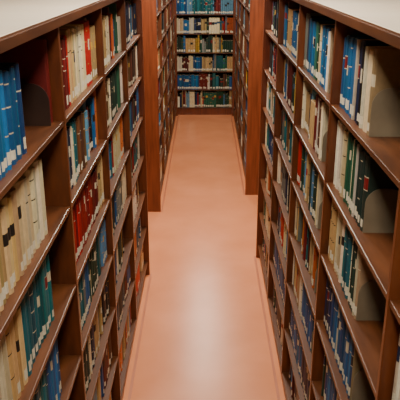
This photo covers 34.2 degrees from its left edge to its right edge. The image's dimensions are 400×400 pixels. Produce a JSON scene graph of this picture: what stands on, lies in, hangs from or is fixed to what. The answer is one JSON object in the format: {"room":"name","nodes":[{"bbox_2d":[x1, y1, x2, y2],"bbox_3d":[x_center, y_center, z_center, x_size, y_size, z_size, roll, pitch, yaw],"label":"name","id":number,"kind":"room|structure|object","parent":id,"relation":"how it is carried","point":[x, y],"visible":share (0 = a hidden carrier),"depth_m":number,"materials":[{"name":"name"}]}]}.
{"room":"library","nodes":[
{"label":"library","id":0,"kind":"room"},
{"bbox_2d":[122,115,285,399],"bbox_3d":[0.035,0.768,5.301,6.400,0.100,13.420,0,20,0],"label":"floor","id":1,"kind":"structure","parent":0,"point":[204,335],"depth_m":5.32,"materials":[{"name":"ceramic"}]},
{"bbox_2d":[0,0,149,399],"bbox_3d":[-0.766,0.339,2.941,0.648,2.333,4.685,0,20,0],"label":"bookcase","id":2,"kind":"object","parent":1,"relation":"on","point":[21,21],"visible":0.58,"depth_m":2.53,"materials":[{"name":"brown wood"}]},
{"bbox_2d":[20,83,50,125],"bbox_3d":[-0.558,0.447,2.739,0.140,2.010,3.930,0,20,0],"label":"bookend","id":3,"kind":"object","parent":2,"relation":"in","point":[35,101],"visible":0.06,"depth_m":2.12,"materials":[{"name":"metal"}]},
{"bbox_2d":[0,0,143,399],"bbox_3d":[-0.607,0.311,2.923,0.249,2.139,4.607,0,20,0],"label":"books","id":4,"kind":"object","parent":2,"relation":"in","point":[23,219],"visible":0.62,"depth_m":2.39,"materials":[{"name":"paper"}]},
{"bbox_2d":[128,273,151,399],"bbox_3d":[-0.435,1.429,3.355,0.018,0.001,4.655,0,20,0],"label":"trim","id":5,"kind":"structure","parent":1,"relation":"on","point":[150,275],"depth_m":4.55,"materials":[{"name":"orange wood"}]},
{"bbox_2d":[142,0,177,211],"bbox_3d":[-0.722,-1.760,8.650,0.648,2.333,4.580,0,20,0],"label":"bookcase","id":6,"kind":"object","parent":1,"relation":"on","point":[151,19],"visible":0.41,"depth_m":6.80,"materials":[{"name":"brown wood"}]},
{"bbox_2d":[156,0,174,181],"bbox_3d":[-0.544,-1.789,8.634,0.214,2.139,4.508,0,20,0],"label":"books","id":7,"kind":"object","parent":6,"relation":"in","point":[160,146],"visible":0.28,"depth_m":8.16,"materials":[{"name":"paper"}]},
{"bbox_2d":[161,115,178,211],"bbox_3d":[-0.391,-0.668,9.059,0.018,0.001,4.600,0,20,0],"label":"trim","id":8,"kind":"structure","parent":1,"relation":"on","point":[178,115],"depth_m":8.34,"materials":[{"name":"orange wood"}]},
{"bbox_2d":[177,0,233,114],"bbox_3d":[0.083,-2.620,10.991,3.060,2.333,0.348,0,20,0],"label":"bookcase","id":9,"kind":"object","parent":1,"relation":"on","point":[203,110],"visible":0.16,"depth_m":11.18,"materials":[{"name":"brown wood"}]},
{"bbox_2d":[176,0,232,106],"bbox_3d":[0.082,-2.638,10.943,2.992,2.139,0.213,0,20,0],"label":"books","id":10,"kind":"object","parent":9,"relation":"in","point":[204,80],"visible":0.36,"depth_m":10.93,"materials":[{"name":"paper"}]},
{"bbox_2d":[231,115,244,194],"bbox_3d":[0.521,-0.759,9.306,0.018,0.001,4.060,0,20,0],"label":"trim","id":11,"kind":"structure","parent":1,"relation":"on","point":[231,115],"depth_m":8.65,"materials":[{"name":"orange wood"}]},
{"bbox_2d":[232,0,263,194],"bbox_3d":[0.852,-1.849,8.892,0.648,2.333,4.040,0,20,0],"label":"bookcase","id":12,"kind":"object","parent":1,"relation":"on","point":[253,31],"visible":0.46,"depth_m":7.26,"materials":[{"name":"brown wood"}]},
{"bbox_2d":[234,0,249,165],"bbox_3d":[0.675,-1.880,8.881,0.213,2.139,3.971,0,20,0],"label":"books","id":13,"kind":"object","parent":12,"relation":"in","point":[236,0],"visible":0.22,"depth_m":8.55,"materials":[{"name":"paper"}]},
{"bbox_2d":[254,256,279,399],"bbox_3d":[0.477,1.333,3.619,0.018,0.001,4.780,0,20,0],"label":"trim","id":14,"kind":"structure","parent":1,"relation":"on","point":[255,260],"depth_m":4.63,"materials":[{"name":"orange wood"}]},
{"bbox_2d":[256,0,399,399],"bbox_3d":[0.808,0.244,3.200,0.648,2.333,4.810,0,20,0],"label":"bookcase","id":15,"kind":"object","parent":1,"relation":"on","point":[375,342],"visible":0.61,"depth_m":2.68,"materials":[{"name":"brown wood"}]},
{"bbox_2d":[262,0,399,399],"bbox_3d":[0.629,0.216,3.186,0.212,2.136,4.736,0,20,0],"label":"books","id":16,"kind":"object","parent":15,"relation":"in","point":[371,65],"visible":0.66,"depth_m":2.65,"materials":[{"name":"paper"}]}
]}

